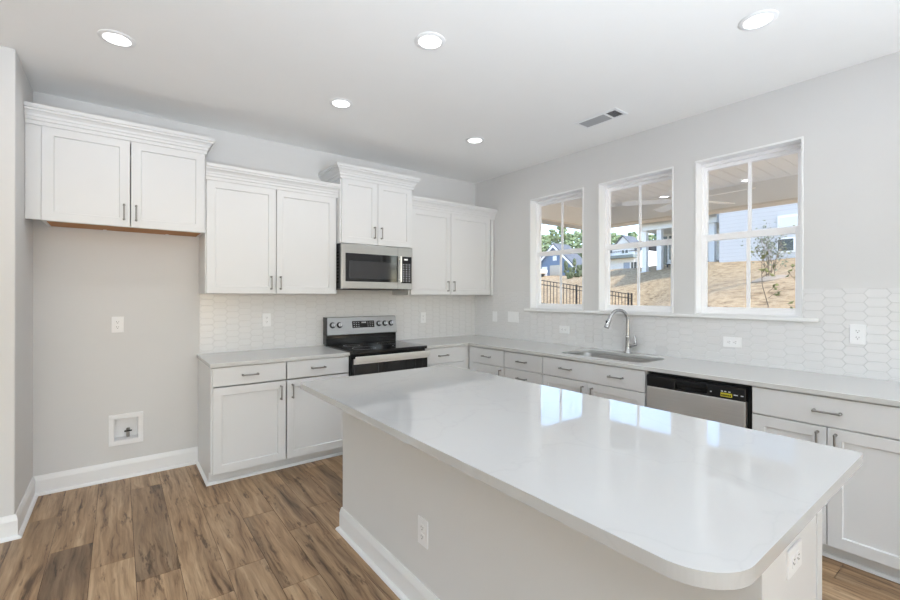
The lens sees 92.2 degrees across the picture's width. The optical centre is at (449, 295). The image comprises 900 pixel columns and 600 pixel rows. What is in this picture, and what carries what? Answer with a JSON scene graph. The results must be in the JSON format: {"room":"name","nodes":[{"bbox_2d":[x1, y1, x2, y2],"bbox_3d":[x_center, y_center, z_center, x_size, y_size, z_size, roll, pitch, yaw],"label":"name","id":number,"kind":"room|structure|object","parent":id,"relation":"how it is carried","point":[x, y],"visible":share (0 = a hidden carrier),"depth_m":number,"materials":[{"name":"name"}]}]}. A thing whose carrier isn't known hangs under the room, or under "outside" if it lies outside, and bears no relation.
{"room":"kitchen","nodes":[
{"label":"kitchen","id":0,"kind":"room"},
{"bbox_2d":[0,46,32,516],"bbox_3d":[-4.686,0.032,1.233,5.012,2.869,0.762,0,0,-37],"label":"wall","id":1,"kind":"structure","parent":0,"point":[16,232],"depth_m":2.45,"materials":[{"name":"paint"}]},
{"bbox_2d":[0,446,197,542],"bbox_3d":[-4.256,1.301,1.478,5.996,0.133,0.656,0,0,-37],"label":"baseboard","id":2,"kind":"structure","parent":1,"relation":"attached to","point":[10,525],"depth_m":3.13,"materials":[{"name":"paint"}]},
{"bbox_2d":[33,91,474,475],"bbox_3d":[-1.290,0.038,4.237,4.273,2.869,0.120,0,0,-37],"label":"wall","id":3,"kind":"structure","parent":0,"point":[85,373],"depth_m":3.27,"materials":[{"name":"paint"}]},
{"bbox_2d":[111,317,123,332],"bbox_3d":[-2.486,0.216,3.240,0.074,0.118,0.009,0,0,-37],"label":"wall outlet","id":4,"kind":"object","parent":3,"relation":"attached to","point":[117,323],"visible":1,"depth_m":3.24,"materials":[{"name":"white plastic"}]},
{"bbox_2d":[23,101,214,237],"bbox_3d":[-2.315,-0.835,3.122,1.042,0.712,0.400,0,0,-37],"label":"upper cabinet","id":5,"kind":"object","parent":3,"relation":"attached to","point":[83,170],"visible":1,"depth_m":2.95,"materials":[{"name":"paint"}]},
{"bbox_2d":[108,411,142,446],"bbox_3d":[-2.475,1.004,3.309,0.210,0.232,0.105,0,0,-37],"label":"water supply box","id":6,"kind":"object","parent":3,"relation":"attached to","point":[125,426],"visible":1,"depth_m":3.31,"materials":[{"name":"white plastic"}]},
{"bbox_2d":[262,313,270,326],"bbox_3d":[-1.641,0.215,3.877,0.074,0.118,0.009,0,0,-37],"label":"wall outlet","id":7,"kind":"object","parent":3,"relation":"attached to","point":[266,317],"visible":1,"depth_m":3.87,"materials":[{"name":"white plastic"}]},
{"bbox_2d":[199,162,339,293],"bbox_3d":[-1.527,-0.509,3.725,1.056,0.986,0.400,0,0,-37],"label":"upper cabinet","id":8,"kind":"object","parent":3,"relation":"attached to","point":[266,232],"visible":0.99,"depth_m":3.56,"materials":[{"name":"paint"}]},
{"bbox_2d":[199,293,474,353],"bbox_3d":[-0.878,0.230,4.472,2.985,0.505,0.007,0,0,-37],"label":"backsplash","id":9,"kind":"structure","parent":3,"relation":"attached to","point":[227,322],"depth_m":4.09,"materials":[{"name":"tile"}]},
{"bbox_2d":[318,162,419,247],"bbox_3d":[-0.785,-0.825,4.250,0.871,0.698,0.468,0,0,-37],"label":"upper cabinet","id":10,"kind":"object","parent":3,"relation":"attached to","point":[374,207],"visible":0.96,"depth_m":4.07,"materials":[{"name":"paint"}]},
{"bbox_2d":[336,243,411,289],"bbox_3d":[-0.784,-0.267,4.251,0.752,0.416,0.452,0,0,-37],"label":"microwave","id":11,"kind":"object","parent":10,"relation":"attached to","point":[358,266],"visible":0.88,"depth_m":4.07,"materials":[{"name":"silver metal"}]},
{"bbox_2d":[420,312,425,322],"bbox_3d":[-0.304,0.246,4.901,0.074,0.118,0.009,0,0,-37],"label":"wall outlet","id":12,"kind":"object","parent":3,"relation":"attached to","point":[422,314],"visible":1,"depth_m":4.90,"materials":[{"name":"white plastic"}]},
{"bbox_2d":[392,195,497,294],"bbox_3d":[-0.034,-0.509,4.869,1.179,1.000,0.400,0,0,-37],"label":"upper cabinet","id":13,"kind":"object","parent":3,"relation":"attached to","point":[453,243],"visible":0.97,"depth_m":4.72,"materials":[{"name":"paint"}]},
{"bbox_2d":[0,0,899,183],"bbox_3d":[-0.885,-1.471,-3.767,13.365,0.150,13.320,0,0,-37],"label":"ceiling","id":14,"kind":"structure","parent":0,"point":[517,76],"depth_m":2.57,"materials":[{"name":"paint"}]},
{"bbox_2d":[97,29,135,47],"bbox_3d":[-1.808,-1.393,2.352,0.168,0.007,0.168,0,0,-37],"label":"recessed light","id":15,"kind":"object","parent":14,"relation":"in","point":[116,38],"visible":1,"depth_m":2.34,"materials":[{"name":"paint"}]},
{"bbox_2d":[329,98,352,108],"bbox_3d":[-0.788,-1.391,3.135,0.168,0.007,0.168,0,0,-37],"label":"recessed light","id":16,"kind":"object","parent":14,"relation":"in","point":[343,103],"visible":1,"depth_m":3.13,"materials":[{"name":"white plastic"}]},
{"bbox_2d":[415,32,444,49],"bbox_3d":[-0.110,-1.390,2.370,0.168,0.007,0.168,0,0,-37],"label":"recessed light","id":17,"kind":"object","parent":14,"relation":"in","point":[425,40],"visible":1,"depth_m":2.36,"materials":[{"name":"white plastic"}]},
{"bbox_2d":[466,137,483,143],"bbox_3d":[0.224,-1.390,3.875,0.168,0.007,0.168,0,0,-37],"label":"recessed light","id":18,"kind":"object","parent":14,"relation":"in","point":[473,140],"visible":1,"depth_m":3.87,"materials":[{"name":"white plastic"}]},
{"bbox_2d":[574,108,627,128],"bbox_3d":[1.181,-1.388,3.400,0.170,0.008,0.370,0,0,-37],"label":"ceiling vent","id":19,"kind":"object","parent":14,"relation":"in","point":[614,113],"visible":1,"depth_m":3.38,"materials":[{"name":"metal"}]},
{"bbox_2d":[738,9,778,30],"bbox_3d":[1.554,-1.388,2.185,0.168,0.007,0.168,0,0,-37],"label":"recessed light","id":20,"kind":"object","parent":14,"relation":"in","point":[762,18],"visible":1,"depth_m":2.17,"materials":[{"name":"white plastic"}]},
{"bbox_2d":[0,455,899,599],"bbox_3d":[-0.528,1.424,-0.921,9.000,0.100,9.000,0,0,-37],"label":"floor","id":21,"kind":"structure","parent":0,"point":[162,535],"depth_m":2.36,"materials":[{"name":"brown wood"}]},
{"bbox_2d":[198,356,348,481],"bbox_3d":[-1.456,0.941,3.617,1.046,0.863,0.662,0,0,-37],"label":"base cabinet","id":22,"kind":"object","parent":21,"relation":"on","point":[253,417],"visible":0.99,"depth_m":3.32,"materials":[{"name":"paint"}]},
{"bbox_2d":[196,452,342,486],"bbox_3d":[-1.487,1.363,3.642,1.064,0.019,0.516,0,0,-37],"label":"trim","id":23,"kind":"structure","parent":22,"relation":"attached to","point":[206,482],"depth_m":3.38,"materials":[{"name":"paint"}]},
{"bbox_2d":[197,346,349,367],"bbox_3d":[-1.466,0.495,3.620,1.056,0.028,0.645,0,0,-37],"label":"countertop","id":24,"kind":"structure","parent":22,"relation":"on","point":[225,359],"depth_m":3.49,"materials":[{"name":"grey stone"}]},
{"bbox_2d":[323,315,430,375],"bbox_3d":[-0.705,0.791,4.139,0.772,1.165,0.728,0,0,-37],"label":"range","id":25,"kind":"object","parent":21,"relation":"on","point":[372,345],"visible":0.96,"depth_m":4.13,"materials":[{"name":"black metal"}]},
{"bbox_2d":[326,340,426,354],"bbox_3d":[-0.704,0.487,4.138,0.772,0.028,0.594,0,0,-37],"label":"cooktop","id":26,"kind":"object","parent":25,"relation":"in","point":[356,347],"depth_m":4.05,"materials":[{"name":"black glass"}]},
{"bbox_2d":[425,345,468,368],"bbox_3d":[-0.202,0.943,4.577,0.552,0.863,0.662,0,0,-37],"label":"base cabinet","id":27,"kind":"object","parent":21,"relation":"on","point":[457,356],"visible":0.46,"depth_m":4.36,"materials":[{"name":"paint"}]},
{"bbox_2d":[469,345,505,376],"bbox_3d":[0.588,0.944,4.478,0.662,0.863,0.517,0,0,-37],"label":"base cabinet","id":28,"kind":"object","parent":21,"relation":"on","point":[481,359],"visible":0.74,"depth_m":4.29,"materials":[{"name":"paint"}]},
{"bbox_2d":[504,351,542,384],"bbox_3d":[0.887,0.945,4.088,0.662,0.863,0.461,0,0,-37],"label":"base cabinet","id":29,"kind":"object","parent":21,"relation":"on","point":[526,367],"visible":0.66,"depth_m":3.88,"materials":[{"name":"paint"}]},
{"bbox_2d":[335,411,821,599],"bbox_3d":[0.296,0.945,1.936,0.796,0.860,2.146,0,0,-37],"label":"kitchen island","id":30,"kind":"object","parent":21,"relation":"on","point":[484,543],"visible":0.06,"depth_m":1.60,"materials":[{"name":"paint"}]},
{"bbox_2d":[418,515,427,549],"bbox_3d":[-0.117,1.017,1.864,0.009,0.118,0.074,0,0,-37],"label":"wall outlet","id":31,"kind":"object","parent":30,"relation":"attached to","point":[422,523],"visible":1,"depth_m":1.86,"materials":[{"name":"white plastic"}]},
{"bbox_2d":[300,365,862,589],"bbox_3d":[0.218,0.500,1.876,1.033,0.030,2.143,0,0,-37],"label":"island countertop","id":32,"kind":"structure","parent":30,"relation":"on","point":[697,502],"depth_m":1.27,"materials":[{"name":"white stone"}]},
{"bbox_2d":[786,538,801,580],"bbox_3d":[0.954,0.729,1.199,0.118,0.074,0.009,0,0,-37],"label":"wall outlet","id":33,"kind":"object","parent":30,"relation":"attached to","point":[794,554],"visible":1,"depth_m":1.19,"materials":[{"name":"white plastic"}]},
{"bbox_2d":[792,555,795,568],"bbox_3d":[0.941,0.729,1.185,0.027,0.033,0.002,0,0,-37],"label":"receptacle","id":34,"kind":"object","parent":33,"relation":"attached to","point":[793,556],"depth_m":1.18,"materials":[{"name":"white plastic"}]},
{"bbox_2d":[796,550,799,563],"bbox_3d":[0.972,0.729,1.209,0.027,0.033,0.002,0,0,-37],"label":"receptacle","id":35,"kind":"object","parent":33,"relation":"attached to","point":[797,551],"depth_m":1.21,"materials":[{"name":"white plastic"}]},
{"bbox_2d":[543,356,648,406],"bbox_3d":[1.308,0.946,3.538,0.662,0.863,0.922,0,0,-37],"label":"base cabinet","id":36,"kind":"object","parent":21,"relation":"on","point":[622,384],"visible":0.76,"depth_m":3.29,"materials":[{"name":"paint"}]},
{"bbox_2d":[647,371,751,428],"bbox_3d":[1.775,0.948,2.921,0.613,0.860,0.614,0,0,-37],"label":"dishwasher","id":37,"kind":"object","parent":21,"relation":"on","point":[729,403],"visible":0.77,"depth_m":2.70,"materials":[{"name":"silver metal"}]},
{"bbox_2d":[752,386,899,577],"bbox_3d":[2.174,0.947,2.406,0.662,0.863,0.676,0,0,-37],"label":"base cabinet","id":38,"kind":"object","parent":21,"relation":"on","point":[861,521],"visible":0.59,"depth_m":2.15,"materials":[{"name":"paint"}]},
{"bbox_2d":[822,550,899,583],"bbox_3d":[2.191,1.369,2.034,0.017,0.019,1.288,0,0,-37],"label":"trim","id":39,"kind":"structure","parent":21,"relation":"on","point":[824,553],"depth_m":2.18,"materials":[{"name":"paint"}]},
{"bbox_3d":[2.566,0.948,1.894,0.662,0.863,0.610,0,0,-37],"label":"base cabinet","id":40,"kind":"object","parent":21,"relation":"on","visible":0},
{"bbox_2d":[396,335,899,406],"bbox_3d":[1.197,0.500,3.263,1.174,0.028,4.450,0,0,-37],"label":"countertop","id":41,"kind":"structure","parent":40,"relation":"on","point":[885,392],"depth_m":2.86,"materials":[{"name":"grey stone"}]},
{"bbox_2d":[573,352,655,362],"bbox_3d":[1.310,0.618,3.539,0.420,0.207,0.770,0,0,-37],"label":"sink","id":42,"kind":"object","parent":41,"relation":"in","point":[605,356],"visible":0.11,"depth_m":3.72,"materials":[{"name":"metal"}]},
{"bbox_2d":[604,309,636,352],"bbox_3d":[1.436,0.298,3.679,0.280,0.377,0.102,0,0,-3],"label":"kitchen faucet","id":43,"kind":"object","parent":41,"relation":"on","point":[628,346],"visible":1,"depth_m":3.68,"materials":[{"name":"metal"}]},
{"bbox_2d":[475,51,899,335],"bbox_3d":[3.113,0.046,1.864,0.165,2.869,9.000,0,0,-37],"label":"wall","id":44,"kind":"structure","parent":0,"point":[847,119],"depth_m":2.81,"materials":[{"name":"paint"}]},
{"bbox_2d":[493,311,496,321],"bbox_3d":[0.525,0.244,5.087,0.010,0.118,0.074,0,0,-37],"label":"light switch","id":45,"kind":"object","parent":44,"relation":"attached to","point":[494,312],"visible":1,"depth_m":5.08,"materials":[{"name":"white plastic"}]},
{"bbox_2d":[508,311,518,322],"bbox_3d":[0.707,0.237,4.850,0.010,0.118,0.165,0,0,-37],"label":"light switch","id":46,"kind":"object","parent":44,"relation":"attached to","point":[512,316],"visible":1,"depth_m":4.84,"materials":[{"name":"white plastic"}]},
{"bbox_2d":[530,187,583,310],"bbox_3d":[1.131,-0.447,4.450,0.167,1.177,0.677,0,0,-37],"label":"window","id":47,"kind":"structure","parent":44,"relation":"in","point":[536,204],"depth_m":4.66,"materials":[{"name":"paint"}]},
{"bbox_2d":[559,326,568,333],"bbox_3d":[1.132,0.335,4.295,0.009,0.074,0.118,0,0,-37],"label":"wall outlet","id":48,"kind":"object","parent":44,"relation":"attached to","point":[562,329],"visible":1,"depth_m":4.29,"materials":[{"name":"white plastic"}]},
{"bbox_2d":[598,167,673,313],"bbox_3d":[1.642,-0.446,3.782,0.167,1.177,0.682,0,0,-37],"label":"window","id":49,"kind":"structure","parent":44,"relation":"in","point":[605,189],"depth_m":3.92,"materials":[{"name":"paint"}]},
{"bbox_2d":[524,308,819,321],"bbox_3d":[1.605,0.149,3.744,0.120,0.030,2.493,0,0,-37],"label":"window sill","id":50,"kind":"structure","parent":44,"relation":"attached to","point":[726,316],"depth_m":3.30,"materials":[{"name":"paint"}]},
{"bbox_2d":[475,288,899,381],"bbox_3d":[1.661,0.220,3.618,0.007,0.533,4.449,0,0,-37],"label":"backsplash","id":51,"kind":"structure","parent":44,"relation":"attached to","point":[824,347],"depth_m":3.01,"materials":[{"name":"tile"}]},
{"bbox_2d":[723,337,741,347],"bbox_3d":[2.033,0.335,3.118,0.009,0.074,0.118,0,0,-37],"label":"wall outlet","id":52,"kind":"object","parent":44,"relation":"attached to","point":[734,342],"visible":1,"depth_m":3.12,"materials":[{"name":"white plastic"}]},
{"bbox_2d":[695,136,802,317],"bbox_3d":[2.150,-0.445,3.118,0.167,1.177,0.665,0,0,-37],"label":"window","id":53,"kind":"structure","parent":44,"relation":"in","point":[791,146],"depth_m":3.15,"materials":[{"name":"paint"}]},
{"bbox_2d":[849,324,865,344],"bbox_3d":[2.438,0.231,2.590,0.009,0.118,0.074,0,0,-37],"label":"wall outlet","id":54,"kind":"object","parent":44,"relation":"attached to","point":[857,333],"visible":1,"depth_m":2.59,"materials":[{"name":"white plastic"}]},
{"bbox_2d":[854,335,860,339],"bbox_3d":[2.436,0.251,2.588,0.002,0.027,0.033,0,0,-37],"label":"receptacle","id":55,"kind":"object","parent":54,"relation":"attached to","point":[856,337],"depth_m":2.59,"materials":[{"name":"white plastic"}]},
{"bbox_3d":[3.510,1.556,4.059,3.133,0.150,7.400,0,0,-37],"label":"patio","id":56,"kind":"object","parent":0,"visible":0},
{"bbox_3d":[2.496,0.155,7.651,0.180,2.649,0.180,0,0,-37],"label":"porch column","id":57,"kind":"structure","parent":56,"relation":"on","visible":0},
{"bbox_2d":[542,174,797,229],"bbox_3d":[3.522,-1.325,4.009,3.085,0.312,7.312,0,0,-37],"label":"beam","id":58,"kind":"structure","parent":57,"relation":"on","point":[782,190],"depth_m":5.96,"materials":[{"name":"beige wood"}]},
{"bbox_2d":[557,153,797,207],"bbox_3d":[3.525,-1.529,4.044,3.135,0.120,7.356,0,0,-37],"label":"ceiling","id":59,"kind":"structure","parent":58,"relation":"on","point":[787,165],"depth_m":5.42,"materials":[{"name":"beige wood"}]},
{"bbox_2d":[622,187,755,211],"bbox_3d":[2.652,-1.240,4.793,1.286,0.460,1.236,0,0,-37],"label":"ceiling fan","id":60,"kind":"object","parent":59,"relation":"hanging from","point":[667,207],"visible":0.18,"depth_m":4.96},
{"label":"outside","id":61,"kind":"structure","parent":0,"visible":0},
{"bbox_2d":[541,258,794,307],"bbox_3d":[25.729,-2.789,77.730,121.700,8.823,164.000,0,0,-37],"label":"ground","id":62,"kind":"structure","parent":61,"point":[726,280],"depth_m":18.17,"materials":[{"name":"soil"}]},
{"bbox_2d":[541,269,546,276],"bbox_3d":[8.391,-2.653,46.828,1.800,1.300,4.200,0,0,-37],"label":"car","id":63,"kind":"object","parent":62,"relation":"on","point":[543,271],"visible":0.14,"depth_m":45.43,"materials":[{"name":"white paint"}]},
{"bbox_2d":[542,234,550,251],"bbox_3d":[16.383,-6.997,74.926,2.815,7.410,3.157,0,0,-37],"label":"pine tree","id":64,"kind":"object","parent":62,"relation":"on","point":[546,240],"visible":0.38,"depth_m":74.31,"materials":[{"name":"green plant"}]},
{"bbox_2d":[548,229,559,247],"bbox_3d":[20.551,-8.537,86.107,3.558,9.350,3.624,0,0,-37],"label":"pine tree","id":65,"kind":"object","parent":62,"relation":"on","point":[553,233],"visible":0.32,"depth_m":85.47,"materials":[{"name":"green plant"}]},
{"bbox_2d":[541,243,581,275],"bbox_3d":[12.137,-3.400,47.522,2.710,4.590,5.950,0,0,-37],"label":"house","id":66,"kind":"structure","parent":62,"relation":"on","point":[551,263],"depth_m":46.77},
{"bbox_2d":[554,226,568,244],"bbox_3d":[16.527,-6.553,63.903,2.693,7.707,2.433,0,0,-37],"label":"pine tree","id":67,"kind":"object","parent":62,"relation":"on","point":[558,238],"visible":0.24,"depth_m":63.66,"materials":[{"name":"green plant"}]},
{"bbox_2d":[563,261,567,275],"bbox_3d":[10.206,-2.364,38.027,0.477,1.488,0.414,0,0,9],"label":"shrub","id":68,"kind":"object","parent":62,"relation":"on","point":[565,262],"visible":0.97,"depth_m":37.90,"materials":[{"name":"green plant"}]},
{"bbox_2d":[567,267,573,278],"bbox_3d":[10.091,-1.857,36.415,0.598,1.142,0.658,0,0,-37],"label":"shrub","id":69,"kind":"object","parent":62,"relation":"on","point":[570,273],"visible":0.97,"depth_m":36.25,"materials":[{"name":"green plant"}]},
{"bbox_2d":[566,233,576,248],"bbox_3d":[20.805,-7.309,75.003,2.782,7.396,3.028,0,0,-37],"label":"pine tree","id":70,"kind":"object","parent":62,"relation":"on","point":[570,238],"visible":0.36,"depth_m":74.30,"materials":[{"name":"green plant"}]},
{"bbox_2d":[572,258,575,276],"bbox_3d":[10.837,-2.448,37.977,0.615,1.764,0.682,0,0,-37],"label":"shrub","id":71,"kind":"object","parent":62,"relation":"on","point":[574,259],"visible":0.73,"depth_m":37.85,"materials":[{"name":"green plant"}]},
{"bbox_2d":[574,230,581,257],"bbox_3d":[25.460,-8.569,85.861,3.485,8.877,3.279,0,0,-37],"label":"pine tree","id":72,"kind":"object","parent":62,"relation":"on","point":[578,234],"visible":0.29,"depth_m":85.31,"materials":[{"name":"green plant"}]},
{"bbox_2d":[574,265,581,276],"bbox_3d":[10.786,-2.051,36.404,0.598,1.139,0.551,0,0,-37],"label":"shrub","id":73,"kind":"object","parent":62,"relation":"on","point":[578,273],"visible":0.98,"depth_m":36.28,"materials":[{"name":"green plant"}]},
{"bbox_2d":[579,230,581,256],"bbox_3d":[20.151,-6.810,64.023,2.553,7.520,2.514,0,0,-37],"label":"pine tree","id":74,"kind":"object","parent":62,"relation":"on","point":[580,254],"visible":0.09,"depth_m":63.84,"materials":[{"name":"green plant"}]},
{"bbox_2d":[541,280,632,304],"bbox_3d":[4.697,0.173,19.936,7.475,1.900,0.090,0,0,-1],"label":"iron fence","id":75,"kind":"object","parent":62,"relation":"on","point":[547,285],"visible":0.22,"depth_m":19.95,"materials":[{"name":"black metal"}]},
{"bbox_2d":[611,232,617,243],"bbox_3d":[29.164,-7.973,78.148,2.969,7.535,3.392,0,0,-37],"label":"pine tree","id":76,"kind":"object","parent":62,"relation":"on","point":[614,239],"visible":0.25,"depth_m":77.37,"materials":[{"name":"green plant"}]},
{"bbox_2d":[627,231,638,240],"bbox_3d":[32.677,-8.008,78.168,2.944,7.291,3.238,0,0,23],"label":"pine tree","id":77,"kind":"object","parent":62,"relation":"on","point":[634,234],"visible":0.09,"depth_m":77.44,"materials":[{"name":"green plant"}]},
{"bbox_2d":[610,235,656,269],"bbox_3d":[28.814,-6.459,71.076,7.500,6.365,8.390,0,0,-37],"label":"gabled house","id":78,"kind":"structure","parent":62,"relation":"on","point":[622,258],"depth_m":68.61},
{"bbox_2d":[640,214,718,272],"bbox_3d":[15.280,-3.444,26.725,6.900,5.390,4.700,0,0,-37],"label":"house","id":79,"kind":"structure","parent":62,"relation":"on","point":[663,229],"depth_m":25.78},
{"bbox_2d":[719,203,797,261],"bbox_3d":[21.212,-4.959,15.113,9.700,9.540,18.750,0,0,-37],"label":"house","id":80,"kind":"structure","parent":62,"relation":"on","point":[786,215],"depth_m":18.40,"materials":[{"name":"white"}]},
{"bbox_2d":[751,246,780,307],"bbox_3d":[4.419,0.296,6.032,0.344,2.012,0.304,0,0,-11],"label":"plant","id":81,"kind":"object","parent":62,"relation":"on","point":[756,251],"visible":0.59,"depth_m":6.02,"materials":[{"name":"green plant"}]},
{"bbox_2d":[740,220,794,282],"bbox_3d":[7.731,-1.006,10.475,1.199,1.702,0.764,0,0,-25],"label":"young tree","id":82,"kind":"object","parent":62,"relation":"on","point":[776,277],"visible":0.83,"depth_m":10.42,"materials":[{"name":"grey plant"}]},
{"bbox_2d":[786,264,794,307],"bbox_3d":[5.064,0.172,6.301,0.245,1.767,0.311,0,0,-37],"label":"plant","id":83,"kind":"object","parent":62,"relation":"on","point":[792,265],"visible":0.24,"depth_m":6.36,"materials":[{"name":"green plant"}]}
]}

